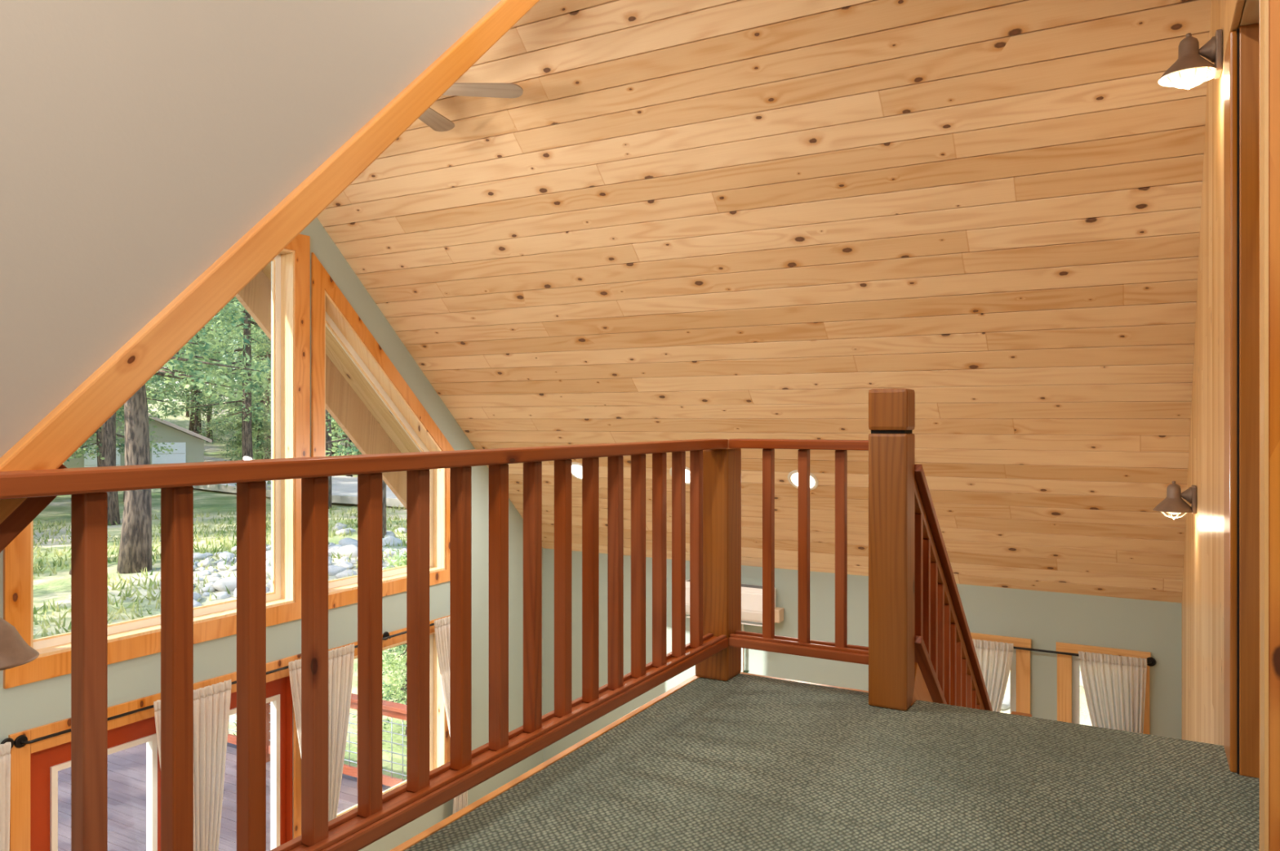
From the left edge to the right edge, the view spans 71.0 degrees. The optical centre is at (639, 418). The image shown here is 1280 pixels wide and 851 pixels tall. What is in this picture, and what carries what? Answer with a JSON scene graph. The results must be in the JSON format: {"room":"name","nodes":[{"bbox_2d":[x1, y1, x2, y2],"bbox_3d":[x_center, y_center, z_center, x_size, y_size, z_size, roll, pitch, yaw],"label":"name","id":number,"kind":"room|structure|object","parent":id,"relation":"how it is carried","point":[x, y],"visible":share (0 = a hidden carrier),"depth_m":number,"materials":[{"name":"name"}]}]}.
{"room":"loft landing","nodes":[
{"label":"loft landing","id":0,"kind":"room"},
{"bbox_2d":[0,0,501,457],"bbox_3d":[-0.768,-0.946,1.759,0.122,3.902,4.821,0,0,29],"label":"sloped ceiling","id":1,"kind":"structure","parent":0,"point":[141,140],"depth_m":1.51,"materials":[{"name":"beige paint"}]},
{"bbox_2d":[0,463,66,552],"bbox_3d":[-1.028,0.264,1.259,0.100,0.394,0.403,0,0,29],"label":"diagonal brace","id":2,"kind":"object","parent":1,"relation":"attached to","point":[24,513],"visible":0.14,"depth_m":1.34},
{"bbox_2d":[0,0,539,524],"bbox_3d":[-0.415,-1.062,2.390,0.170,3.059,3.130,0,0,29],"label":"trim","id":3,"kind":"structure","parent":1,"relation":"attached to","point":[70,424],"depth_m":1.64,"materials":[{"name":"orange wood"}]},
{"bbox_2d":[389,671,868,850],"bbox_3d":[-0.274,1.028,1.936,0.698,0.044,3.513,0,0,29],"label":"trim","id":4,"kind":"structure","parent":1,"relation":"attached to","point":[411,842],"depth_m":2.60,"materials":[{"name":"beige wood"}]},
{"bbox_2d":[0,217,542,850],"bbox_3d":[-3.120,0.687,5.873,0.180,6.766,8.325,0,0,29],"label":"wall","id":5,"kind":"structure","parent":0,"point":[33,704],"depth_m":7.54,"materials":[{"name":"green paint"}]},
{"bbox_2d":[0,737,13,748],"bbox_3d":[-3.900,1.800,4.197,0.073,0.072,1.792,0,0,29],"label":"curtain rod","id":6,"kind":"object","parent":5,"relation":"attached to","point":[6,740],"visible":0.55,"depth_m":4.96,"materials":[{"name":"black metal"}]},
{"bbox_2d":[0,742,11,850],"bbox_3d":[-3.566,2.833,4.697,0.049,2.136,0.522,0,0,29],"label":"curtain","id":7,"kind":"object","parent":6,"relation":"hanging from","point":[5,748],"visible":1,"depth_m":4.88,"materials":[{"name":"fabric"}]},
{"bbox_2d":[13,665,288,747],"bbox_3d":[-2.946,1.805,5.904,0.073,0.072,2.122,0,0,29],"label":"curtain rod","id":8,"kind":"object","parent":5,"relation":"attached to","point":[20,740],"visible":0.51,"depth_m":5.15,"materials":[{"name":"black metal"}]},
{"bbox_2d":[153,679,231,850],"bbox_3d":[-2.913,2.810,5.863,0.049,2.081,0.555,0,0,29],"label":"curtain","id":9,"kind":"object","parent":8,"relation":"hanging from","point":[211,704],"visible":0.62,"depth_m":5.95,"materials":[{"name":"fabric"}]},
{"bbox_2d":[8,653,301,850],"bbox_3d":[-3.062,2.862,5.892,0.143,2.215,2.024,0,0,29],"label":"door","id":10,"kind":"structure","parent":5,"relation":"in","point":[35,766],"depth_m":5.67,"materials":[{"name":"orange wood"}]},
{"bbox_2d":[3,233,310,688],"bbox_3d":[-3.083,0.055,5.907,0.192,2.870,2.080,0,0,29],"label":"window","id":11,"kind":"structure","parent":5,"relation":"in","point":[291,268],"depth_m":6.66,"materials":[{"name":"orange wood"}]},
{"bbox_2d":[311,252,454,608],"bbox_3d":[-2.170,0.103,7.540,0.192,2.732,1.601,0,0,29],"label":"window","id":12,"kind":"structure","parent":5,"relation":"in","point":[330,308],"depth_m":7.39,"materials":[{"name":"orange wood"}]},
{"bbox_2d":[328,614,449,817],"bbox_3d":[-2.170,2.570,7.540,0.192,1.570,1.593,0,0,29],"label":"window","id":13,"kind":"structure","parent":5,"relation":"in","point":[439,735],"depth_m":8.11,"materials":[{"name":"orange wood"}]},
{"bbox_2d":[354,622,434,648],"bbox_3d":[-2.023,1.800,7.553,0.073,0.072,1.702,0,0,29],"label":"curtain rod","id":14,"kind":"object","parent":5,"relation":"attached to","point":[386,635],"visible":0.38,"depth_m":7.44,"materials":[{"name":"black metal"}]},
{"bbox_2d":[288,643,354,821],"bbox_3d":[-2.399,2.832,6.783,0.049,2.136,0.623,0,0,29],"label":"curtain","id":15,"kind":"object","parent":14,"relation":"hanging from","point":[340,660],"visible":0.37,"depth_m":6.87,"materials":[{"name":"fabric"}]},
{"bbox_2d":[434,615,467,813],"bbox_3d":[-1.691,2.832,8.048,0.049,2.136,0.443,0,0,29],"label":"curtain","id":16,"kind":"object","parent":14,"relation":"hanging from","point":[442,625],"visible":0.23,"depth_m":7.97,"materials":[{"name":"fabric"}]},
{"bbox_2d":[235,261,420,508],"bbox_3d":[-0.275,-0.515,4.128,9.010,5.242,10.238,0,0,29],"label":"roof","id":17,"kind":"structure","parent":0,"point":[352,402],"depth_m":8.68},
{"bbox_2d":[316,0,1211,602],"bbox_3d":[1.206,-0.626,5.906,7.660,4.199,4.298,0,0,29],"label":"ceiling","id":18,"kind":"structure","parent":0,"point":[687,220],"depth_m":5.57,"materials":[{"name":"brown wood"}]},
{"bbox_2d":[418,82,523,131],"bbox_3d":[-1.411,-2.133,4.909,1.352,1.066,1.393,0,0,29],"label":"ceiling fan","id":19,"kind":"object","parent":18,"relation":"hanging from","point":[434,120],"visible":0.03,"depth_m":4.93,"materials":[{"name":"beige wood"}]},
{"bbox_2d":[571,462,582,479],"bbox_3d":[-0.547,0.476,8.139,0.248,0.176,0.180,0,0,26],"label":"recessed light","id":20,"kind":"object","parent":18,"relation":"in","point":[576,468],"visible":0.38,"depth_m":8.14,"materials":[{"name":"white plastic"}]},
{"bbox_2d":[669,466,689,484],"bbox_3d":[0.369,0.476,7.626,0.248,0.176,0.180,0,0,26],"label":"recessed light","id":21,"kind":"object","parent":18,"relation":"in","point":[687,469],"visible":0.19,"depth_m":7.62,"materials":[{"name":"white plastic"}]},
{"bbox_2d":[787,469,818,489],"bbox_3d":[1.295,0.486,7.120,0.248,0.176,0.180,0,0,26],"label":"recessed light","id":22,"kind":"object","parent":18,"relation":"in","point":[793,477],"visible":0.63,"depth_m":7.12,"materials":[{"name":"white plastic"}]},
{"bbox_2d":[404,672,1259,850],"bbox_3d":[0.713,1.010,0.767,3.505,0.019,4.535,0,0,29],"label":"floor","id":23,"kind":"structure","parent":0,"point":[744,762],"depth_m":2.44,"materials":[{"name":"green carpet"}]},
{"bbox_2d":[695,447,741,680],"bbox_3d":[0.307,0.556,3.507,0.138,0.888,0.146,0,0,29],"label":"post","id":24,"kind":"object","parent":23,"relation":"on","point":[722,468],"visible":0.73,"depth_m":3.44,"materials":[{"name":"brown wood"}]},
{"bbox_2d":[0,438,728,850],"bbox_3d":[-0.330,0.471,2.302,0.088,0.790,2.576,0,0,29],"label":"railing","id":25,"kind":"object","parent":24,"relation":"attached to","point":[376,815],"visible":1,"depth_m":1.87,"materials":[{"name":"wood"}]},
{"bbox_2d":[868,387,915,710],"bbox_3d":[0.886,0.447,3.156,0.136,1.106,0.136,0,0,29],"label":"newel post","id":26,"kind":"object","parent":23,"relation":"on","point":[891,411],"visible":1,"depth_m":3.10,"materials":[{"name":"brown wood"}]},
{"bbox_2d":[728,438,868,664],"bbox_3d":[0.593,0.471,3.322,0.540,0.790,0.088,0,0,29],"label":"railing","id":27,"kind":"object","parent":26,"relation":"attached to","point":[839,650],"visible":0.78,"depth_m":3.30,"materials":[{"name":"wood"}]},
{"bbox_2d":[542,547,1182,761],"bbox_3d":[1.555,2.705,8.107,5.800,2.730,0.180,0,0,29],"label":"wall","id":28,"kind":"structure","parent":0,"point":[1047,618],"depth_m":7.79,"materials":[{"name":"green paint"}]},
{"bbox_2d":[685,578,783,671],"bbox_3d":[0.839,2.328,8.281,0.960,1.604,0.214,0,0,29],"label":"air conditioner","id":29,"kind":"object","parent":28,"relation":"attached to","point":[751,594],"visible":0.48,"depth_m":8.10,"materials":[{"name":"white plastic"}]},
{"bbox_2d":[685,579,762,588],"bbox_3d":[0.801,1.528,8.316,0.780,0.004,0.108,0,0,29],"label":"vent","id":30,"kind":"object","parent":29,"relation":"attached to","point":[687,581],"depth_m":8.18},
{"bbox_2d":[970,631,1031,713],"bbox_3d":[2.847,2.504,7.319,0.649,1.512,0.116,0,0,29],"label":"window","id":31,"kind":"structure","parent":28,"relation":"in","point":[1020,670],"depth_m":7.16,"materials":[{"name":"brown wood"}]},
{"bbox_2d":[1013,646,1155,666],"bbox_3d":[3.155,1.815,7.055,1.572,0.072,0.073,0,0,29],"label":"curtain rod","id":32,"kind":"object","parent":28,"relation":"attached to","point":[1151,661],"visible":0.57,"depth_m":6.95,"materials":[{"name":"black metal"}]},
{"bbox_2d":[972,638,1013,711],"bbox_3d":[2.731,2.540,7.237,0.528,1.521,0.049,0,0,29],"label":"curtain","id":33,"kind":"object","parent":32,"relation":"hanging from","point":[994,658],"visible":0.15,"depth_m":7.17,"materials":[{"name":"fabric"}]},
{"bbox_2d":[1078,650,1146,733],"bbox_3d":[3.566,2.540,6.770,0.460,1.521,0.049,0,0,29],"label":"curtain","id":34,"kind":"object","parent":32,"relation":"hanging from","point":[1114,686],"visible":0.41,"depth_m":6.76,"materials":[{"name":"fabric"}]},
{"bbox_2d":[1056,641,1151,733],"bbox_3d":[3.568,2.504,6.915,0.646,1.512,0.116,0,0,29],"label":"window","id":35,"kind":"structure","parent":28,"relation":"in","point":[1064,661],"depth_m":6.99,"materials":[{"name":"brown wood"}]},
{"bbox_2d":[1182,0,1226,745],"bbox_3d":[2.962,0.448,4.702,0.060,7.044,4.590,0,0,29],"label":"wall","id":36,"kind":"structure","parent":0,"point":[1202,588],"depth_m":4.07,"materials":[{"name":"brown wood"}]},
{"bbox_2d":[910,662,933,706],"bbox_3d":[2.209,2.349,4.465,1.018,2.952,3.764,0,0,29],"label":"staircase","id":37,"kind":"structure","parent":36,"relation":"attached to","point":[921,691],"depth_m":3.24,"materials":[{"name":"orange wood"}]},
{"bbox_2d":[915,463,992,711],"bbox_3d":[1.759,1.770,4.621,0.084,3.218,3.313,0,0,29],"label":"railing","id":38,"kind":"object","parent":37,"relation":"on","point":[946,657],"visible":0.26,"depth_m":3.54,"materials":[{"name":"brown wood"}]},
{"bbox_2d":[1152,480,1196,519],"bbox_3d":[2.919,0.442,4.898,0.204,0.210,0.200,0,0,29],"label":"wall light","id":39,"kind":"object","parent":36,"relation":"attached to","point":[1173,504],"visible":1,"depth_m":4.85,"materials":[{"name":"brown metal"}]},
{"bbox_2d":[1157,29,1222,88],"bbox_3d":[2.063,-1.343,3.366,0.204,0.210,0.200,0,0,29],"label":"wall light","id":40,"kind":"object","parent":36,"relation":"attached to","point":[1190,68],"visible":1,"depth_m":3.33,"materials":[{"name":"brown metal"}]},
{"bbox_2d":[1268,0,1279,850],"bbox_3d":[1.672,-0.590,0.787,1.850,3.220,0.055,0,0,29],"label":"wall","id":41,"kind":"structure","parent":0,"point":[1273,5],"depth_m":1.21,"materials":[{"name":"brown wood"}]},
{"bbox_3d":[1.430,-1.015,1.942,0.120,4.070,1.725,0,0,29],"label":"wall","id":42,"kind":"structure","parent":0,"visible":0},
{"bbox_2d":[1223,0,1268,850],"bbox_3d":[1.391,-0.600,1.927,0.254,3.201,1.778,0,0,29],"label":"door frame","id":43,"kind":"structure","parent":42,"relation":"in","point":[1246,48],"depth_m":2.51,"materials":[{"name":"brown wood"}]},
{"label":"ceiling","id":44,"kind":"structure","parent":0,"visible":0},
{"bbox_2d":[0,617,39,670],"bbox_3d":[-2.225,0.051,3.001,0.356,1.529,0.356,0,0,25],"label":"pendant lamp","id":45,"kind":"object","parent":44,"relation":"hanging from","point":[15,651],"visible":1,"depth_m":2.99,"materials":[{"name":"brown metal"}]},
{"bbox_3d":[0.235,4.030,3.933,7.830,0.120,8.595,0,0,29],"label":"floor","id":46,"kind":"structure","parent":0,"visible":0},
{"bbox_2d":[1010,711,1031,716],"bbox_3d":[2.600,2.995,6.125,0.130,1.950,0.130,0,0,29],"label":"newel post","id":47,"kind":"object","parent":46,"relation":"on","point":[1012,712],"visible":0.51,"depth_m":6.14,"materials":[{"name":"brown wood"}]},
{"label":"outside","id":48,"kind":"structure","parent":0,"visible":0},
{"bbox_2d":[57,742,391,850],"bbox_3d":[-6.163,4.030,7.388,6.590,0.040,7.679,0,0,29],"label":"deck","id":49,"kind":"object","parent":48,"point":[126,767],"visible":0.15,"depth_m":9.40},
{"bbox_2d":[226,693,406,786],"bbox_3d":[-4.396,3.525,10.536,6.400,0.970,0.140,0,0,29],"label":"deck railing","id":50,"kind":"object","parent":49,"relation":"on","point":[390,708],"visible":0.11,"depth_m":9.60,"materials":[{"name":"wood"}]},
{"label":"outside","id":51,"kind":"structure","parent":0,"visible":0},
{"bbox_2d":[192,455,404,506],"bbox_3d":[-8.922,2.654,50.890,85.494,3.556,13.873,0,0,32],"label":"driveway","id":52,"kind":"structure","parent":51,"point":[344,488],"depth_m":52.34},
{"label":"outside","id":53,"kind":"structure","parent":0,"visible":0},
{"bbox_2d":[33,386,1092,779],"bbox_3d":[-31.608,-1.459,70.095,176.400,12.588,211.500,0,0,29],"label":"ground","id":54,"kind":"structure","parent":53,"point":[57,587],"depth_m":26.91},
{"bbox_2d":[66,433,96,461],"bbox_3d":[-31.047,-3.094,44.698,7.054,16.288,6.507,0,0,-37],"label":"pine tree","id":55,"kind":"object","parent":54,"relation":"on","point":[86,441],"visible":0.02,"depth_m":46.37,"materials":[{"name":"green plant"}]},
{"bbox_2d":[73,380,160,459],"bbox_3d":[-31.182,-2.055,52.200,5.974,13.794,5.510,0,0,41],"label":"pine tree","id":56,"kind":"object","parent":54,"relation":"on","point":[118,446],"visible":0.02,"depth_m":52.15,"materials":[{"name":"green plant"}]},
{"bbox_2d":[68,374,177,466],"bbox_3d":[-25.501,-2.935,42.764,6.380,15.932,7.327,0,0,17],"label":"pine tree","id":57,"kind":"object","parent":54,"relation":"on","point":[99,432],"visible":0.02,"depth_m":42.77,"materials":[{"name":"green plant"}]},
{"bbox_2d":[63,413,212,467],"bbox_3d":[-36.585,1.911,65.318,9.400,5.250,8.900,0,0,-28],"label":"garage","id":58,"kind":"structure","parent":54,"relation":"on","point":[190,448],"depth_m":62.62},
{"bbox_2d":[101,350,219,525],"bbox_3d":[-23.532,-5.816,39.206,8.729,21.704,7.977,0,0,32],"label":"pine tree","id":59,"kind":"object","parent":54,"relation":"on","point":[108,428],"visible":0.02,"depth_m":39.14,"materials":[{"name":"green plant"}]},
{"bbox_2d":[145,362,186,432],"bbox_3d":[-38.458,-3.236,68.368,6.906,15.946,6.370,0,0,27],"label":"pine tree","id":60,"kind":"object","parent":54,"relation":"on","point":[148,396],"visible":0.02,"depth_m":68.35,"materials":[{"name":"green plant"}]},
{"bbox_2d":[123,345,235,502],"bbox_3d":[-27.674,-7.330,49.137,9.065,24.664,9.919,0,0,3],"label":"pine tree","id":61,"kind":"object","parent":54,"relation":"on","point":[169,386],"visible":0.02,"depth_m":49.05,"materials":[{"name":"green plant"}]},
{"bbox_2d":[164,333,204,417],"bbox_3d":[-48.583,-5.901,96.324,5.357,12.007,5.335,0,0,-33],"label":"pine tree","id":62,"kind":"object","parent":54,"relation":"on","point":[188,411],"visible":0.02,"depth_m":96.25,"materials":[{"name":"green plant"}]},
{"bbox_2d":[147,311,231,439],"bbox_3d":[-39.473,-6.696,80.095,7.588,20.645,8.303,0,0,28],"label":"pine tree","id":63,"kind":"object","parent":54,"relation":"on","point":[215,317],"visible":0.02,"depth_m":80.28,"materials":[{"name":"green plant"}]},
{"bbox_2d":[116,296,271,573],"bbox_3d":[-14.162,-5.241,25.517,8.319,19.908,9.019,0,0,30],"label":"pine tree","id":64,"kind":"object","parent":54,"relation":"on","point":[135,553],"visible":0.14,"depth_m":25.26,"materials":[{"name":"green plant"}]},
{"bbox_2d":[155,316,232,444],"bbox_3d":[-36.476,-2.352,73.796,5.899,13.622,5.442,0,0,9],"label":"pine tree","id":65,"kind":"object","parent":54,"relation":"on","point":[196,414],"visible":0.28,"depth_m":73.41,"materials":[{"name":"green plant"}]},
{"bbox_2d":[193,591,201,601],"bbox_3d":[-10.986,4.329,21.543,0.767,0.453,0.823,0,0,22],"label":"rock","id":66,"kind":"object","parent":54,"relation":"on","point":[196,595],"visible":0.11,"depth_m":21.59,"materials":[{"name":"stone"}]},
{"bbox_2d":[193,599,201,607],"bbox_3d":[-10.524,4.370,20.887,0.691,0.366,0.455,0,0,30],"label":"rock","id":67,"kind":"object","parent":54,"relation":"on","point":[196,603],"visible":0.13,"depth_m":20.78,"materials":[{"name":"stone"}]},
{"bbox_2d":[164,315,231,431],"bbox_3d":[-44.916,-10.040,90.518,8.938,23.475,9.287,0,0,8],"label":"pine tree","id":68,"kind":"object","parent":54,"relation":"on","point":[191,427],"visible":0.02,"depth_m":89.97,"materials":[{"name":"green plant"}]},
{"bbox_2d":[193,552,207,559],"bbox_3d":[-13.560,4.252,27.461,0.518,0.333,0.517,0,0,-4],"label":"rock","id":69,"kind":"object","parent":54,"relation":"on","point":[196,555],"visible":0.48,"depth_m":27.30,"materials":[{"name":"stone"}]},
{"bbox_2d":[167,306,237,441],"bbox_3d":[-41.938,-5.889,86.506,7.536,16.833,7.332,0,0,-21],"label":"pine tree","id":70,"kind":"object","parent":54,"relation":"on","point":[209,435],"visible":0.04,"depth_m":86.35,"materials":[{"name":"green plant"}]},
{"bbox_2d":[197,559,213,567],"bbox_3d":[-12.445,4.183,25.697,0.421,0.318,0.362,0,0,10],"label":"rock","id":71,"kind":"object","parent":54,"relation":"on","point":[206,562],"visible":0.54,"depth_m":25.56,"materials":[{"name":"stone"}]},
{"bbox_2d":[199,569,211,575],"bbox_3d":[-11.850,4.215,24.426,0.302,0.211,0.311,0,0,-3],"label":"rock","id":72,"kind":"object","parent":54,"relation":"on","point":[207,572],"visible":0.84,"depth_m":24.33,"materials":[{"name":"stone"}]},
{"bbox_2d":[198,585,215,592],"bbox_3d":[-10.877,4.306,22.579,0.392,0.221,0.394,0,0,19],"label":"rock","id":73,"kind":"object","parent":54,"relation":"on","point":[205,588],"visible":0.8,"depth_m":22.46,"materials":[{"name":"stone"}]},
{"bbox_2d":[156,297,271,459],"bbox_3d":[-19.306,-4.436,44.180,6.894,18.757,7.543,0,0,28],"label":"pine tree","id":74,"kind":"object","parent":54,"relation":"on","point":[246,424],"visible":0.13,"depth_m":44.16,"materials":[{"name":"green plant"}]},
{"bbox_2d":[208,576,222,582],"bbox_3d":[-11.206,4.247,23.663,0.300,0.159,0.326,0,0,5],"label":"rock","id":75,"kind":"object","parent":54,"relation":"on","point":[214,579],"visible":0.65,"depth_m":23.60,"materials":[{"name":"stone"}]},
{"bbox_2d":[33,504,406,734],"bbox_3d":[-21.235,4.255,27.293,29.828,1.162,35.881,0,0,-5],"label":"grass","id":76,"kind":"structure","parent":54,"relation":"on","point":[39,563],"depth_m":28.48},
{"bbox_2d":[211,591,230,599],"bbox_3d":[-10.243,4.333,21.923,0.376,0.231,0.373,0,0,25],"label":"rock","id":77,"kind":"object","parent":54,"relation":"on","point":[224,594],"visible":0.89,"depth_m":21.80,"materials":[{"name":"stone"}]},
{"bbox_2d":[217,560,228,566],"bbox_3d":[-11.939,4.168,25.700,0.312,0.216,0.314,0,0,0],"label":"rock","id":78,"kind":"object","parent":54,"relation":"on","point":[222,562],"visible":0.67,"depth_m":25.59,"materials":[{"name":"stone"}]},
{"bbox_2d":[212,576,236,591],"bbox_3d":[-10.364,4.241,22.712,0.858,0.544,0.562,0,0,2],"label":"rock","id":79,"kind":"object","parent":54,"relation":"on","point":[220,584],"visible":0.51,"depth_m":22.48,"materials":[{"name":"stone"}]},
{"bbox_2d":[217,564,231,570],"bbox_3d":[-11.607,4.170,25.104,0.373,0.181,0.397,0,0,-19],"label":"rock","id":80,"kind":"object","parent":54,"relation":"on","point":[221,567],"visible":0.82,"depth_m":24.95,"materials":[{"name":"stone"}]},
{"bbox_2d":[219,551,235,558],"bbox_3d":[-12.387,4.186,26.966,0.477,0.358,0.499,0,0,11],"label":"rock","id":81,"kind":"object","parent":54,"relation":"on","point":[226,553],"visible":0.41,"depth_m":26.84,"materials":[{"name":"stone"}]},
{"bbox_2d":[195,296,271,435],"bbox_3d":[-31.958,-3.788,72.396,6.671,16.657,7.660,0,0,43],"label":"pine tree","id":82,"kind":"object","parent":54,"relation":"on","point":[220,424],"visible":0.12,"depth_m":71.68,"materials":[{"name":"green plant"}]},
{"bbox_2d":[201,303,270,448],"bbox_3d":[-37.227,-8.287,84.492,9.192,22.857,8.401,0,0,35],"label":"pine tree","id":83,"kind":"object","parent":54,"relation":"on","point":[241,304],"visible":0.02,"depth_m":84.05,"materials":[{"name":"green plant"}]},
{"bbox_2d":[207,302,271,458],"bbox_3d":[-28.591,-4.606,69.043,7.488,18.699,8.599,0,0,12],"label":"pine tree","id":84,"kind":"object","parent":54,"relation":"on","point":[268,352],"visible":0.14,"depth_m":67.90,"materials":[{"name":"green plant"}]},
{"bbox_2d":[219,390,264,460],"bbox_3d":[-33.078,0.689,75.924,4.614,7.390,4.732,0,0,36],"label":"pine tree","id":85,"kind":"object","parent":54,"relation":"on","point":[241,406],"visible":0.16,"depth_m":75.28,"materials":[{"name":"green plant"}]},
{"bbox_2d":[219,397,271,488],"bbox_3d":[-21.915,1.818,51.188,3.871,6.046,3.775,0,0,-5],"label":"pine tree","id":86,"kind":"object","parent":54,"relation":"on","point":[258,425],"visible":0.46,"depth_m":50.91,"materials":[{"name":"green plant"}]},
{"bbox_2d":[221,324,271,458],"bbox_3d":[-33.377,-3.236,79.083,6.619,14.392,5.764,0,0,-30],"label":"pine tree","id":87,"kind":"object","parent":54,"relation":"on","point":[258,325],"visible":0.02,"depth_m":78.44,"materials":[{"name":"green plant"}]},
{"bbox_2d":[233,586,269,598],"bbox_3d":[-9.551,4.262,22.086,0.857,0.458,0.726,0,0,-10],"label":"rock","id":88,"kind":"object","parent":54,"relation":"on","point":[267,588],"visible":0.16,"depth_m":21.82,"materials":[{"name":"stone"}]},
{"bbox_2d":[266,550,271,559],"bbox_3d":[-10.780,4.047,26.055,0.624,0.441,0.695,0,0,32],"label":"rock","id":89,"kind":"object","parent":54,"relation":"on","point":[268,552],"visible":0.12,"depth_m":25.92,"materials":[{"name":"stone"}]},
{"bbox_2d":[238,351,333,508],"bbox_3d":[-15.791,-5.213,45.760,8.151,20.269,7.449,0,0,17],"label":"pine tree","id":90,"kind":"object","parent":54,"relation":"on","point":[328,437],"visible":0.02,"depth_m":45.39,"materials":[{"name":"green plant"}]},
{"bbox_2d":[328,544,341,554],"bbox_3d":[-9.081,3.963,26.843,0.602,0.362,0.691,0,0,-39],"label":"rock","id":91,"kind":"object","parent":54,"relation":"on","point":[334,548],"visible":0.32,"depth_m":26.67,"materials":[{"name":"stone"}]},
{"bbox_2d":[331,424,337,453],"bbox_3d":[-28.862,-5.755,84.658,7.555,18.865,8.675,0,0,15],"label":"pine tree","id":92,"kind":"object","parent":54,"relation":"on","point":[334,434],"visible":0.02,"depth_m":84.13,"materials":[{"name":"green plant"}]},
{"bbox_2d":[330,416,343,437],"bbox_3d":[-22.619,-2.776,63.988,5.972,14.913,6.858,0,0,-9],"label":"pine tree","id":93,"kind":"object","parent":54,"relation":"on","point":[342,430],"visible":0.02,"depth_m":65.35,"materials":[{"name":"green plant"}]},
{"bbox_2d":[328,564,346,575],"bbox_3d":[-8.113,4.038,23.761,0.430,0.345,0.682,0,0,42],"label":"rock","id":94,"kind":"object","parent":54,"relation":"on","point":[333,570],"visible":0.55,"depth_m":23.62,"materials":[{"name":"stone"}]},
{"bbox_2d":[334,522,346,528],"bbox_3d":[-12.393,4.469,37.057,0.494,0.384,0.474,0,0,11],"label":"rock","id":95,"kind":"object","parent":54,"relation":"on","point":[344,526],"visible":0.47,"depth_m":36.96,"materials":[{"name":"stone"}]},
{"bbox_2d":[330,416,353,476],"bbox_3d":[-19.845,-2.274,61.367,6.069,14.014,5.599,0,0,-9],"label":"pine tree","id":96,"kind":"object","parent":54,"relation":"on","point":[345,435],"visible":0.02,"depth_m":61.12,"materials":[{"name":"green plant"}]},
{"bbox_2d":[335,528,349,534],"bbox_3d":[-11.555,4.444,34.966,0.608,0.320,0.612,0,0,-36],"label":"rock","id":97,"kind":"object","parent":54,"relation":"on","point":[337,532],"visible":0.65,"depth_m":34.78,"materials":[{"name":"stone"}]},
{"bbox_2d":[334,544,357,557],"bbox_3d":[-8.471,3.911,26.091,0.814,0.535,0.600,0,0,1],"label":"rock","id":98,"kind":"object","parent":54,"relation":"on","point":[347,550],"visible":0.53,"depth_m":25.85,"materials":[{"name":"stone"}]},
{"bbox_2d":[335,568,356,578],"bbox_3d":[-7.623,4.074,23.256,0.565,0.354,0.392,0,0,-3],"label":"rock","id":99,"kind":"object","parent":54,"relation":"on","point":[340,575],"visible":0.5,"depth_m":23.13,"materials":[{"name":"stone"}]},
{"bbox_2d":[338,560,353,568],"bbox_3d":[-7.961,3.985,24.285,0.386,0.263,0.477,0,0,-19],"label":"rock","id":100,"kind":"object","parent":54,"relation":"on","point":[346,564],"visible":0.7,"depth_m":24.16,"materials":[{"name":"stone"}]},
{"bbox_2d":[338,537,357,546],"bbox_3d":[-9.623,4.175,29.776,0.790,0.471,0.748,0,0,36],"label":"rock","id":101,"kind":"object","parent":54,"relation":"on","point":[345,541],"visible":0.45,"depth_m":29.57,"materials":[{"name":"stone"}]},
{"bbox_2d":[325,408,386,537],"bbox_3d":[-9.736,-2.793,33.165,6.944,15.099,6.047,0,0,-20],"label":"pine tree","id":102,"kind":"object","parent":54,"relation":"on","point":[335,438],"visible":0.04,"depth_m":33.23,"materials":[{"name":"green plant"}]},
{"bbox_2d":[351,643,406,734],"bbox_3d":[-3.312,3.557,12.840,1.462,2.284,1.426,0,0,19],"label":"pine tree","id":103,"kind":"object","parent":54,"relation":"on","point":[397,692],"visible":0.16,"depth_m":12.62,"materials":[{"name":"green plant"}]},
{"bbox_2d":[355,543,406,677],"bbox_3d":[-3.921,3.414,15.231,1.635,2.553,1.594,0,0,30],"label":"pine tree","id":104,"kind":"object","parent":54,"relation":"on","point":[402,559],"visible":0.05,"depth_m":15.09,"materials":[{"name":"green plant"}]},
{"bbox_2d":[383,530,395,537],"bbox_3d":[-9.479,4.363,33.544,0.628,0.372,0.680,0,0,-30],"label":"rock","id":105,"kind":"object","parent":54,"relation":"on","point":[388,532],"visible":0.41,"depth_m":33.41,"materials":[{"name":"stone"}]},
{"bbox_2d":[383,548,398,555],"bbox_3d":[-7.342,3.977,26.523,0.494,0.313,0.429,0,0,-2],"label":"rock","id":106,"kind":"object","parent":54,"relation":"on","point":[387,550],"visible":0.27,"depth_m":26.38,"materials":[{"name":"stone"}]},
{"bbox_2d":[382,535,402,546],"bbox_3d":[-8.451,4.237,30.512,0.687,0.550,0.551,0,0,-28],"label":"rock","id":107,"kind":"object","parent":54,"relation":"on","point":[388,538],"visible":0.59,"depth_m":30.35,"materials":[{"name":"stone"}]},
{"bbox_2d":[395,527,406,533],"bbox_3d":[-9.363,4.390,35.157,0.507,0.292,0.383,0,0,18],"label":"rock","id":108,"kind":"object","parent":54,"relation":"on","point":[403,529],"visible":0.7,"depth_m":35.03,"materials":[{"name":"stone"}]},
{"bbox_2d":[1000,696,1009,709],"bbox_3d":[4.076,3.191,10.119,0.232,0.164,0.238,0,0,22],"label":"rock","id":109,"kind":"object","parent":54,"relation":"on","point":[1006,703],"visible":0.3,"depth_m":10.04,"materials":[{"name":"stone"}]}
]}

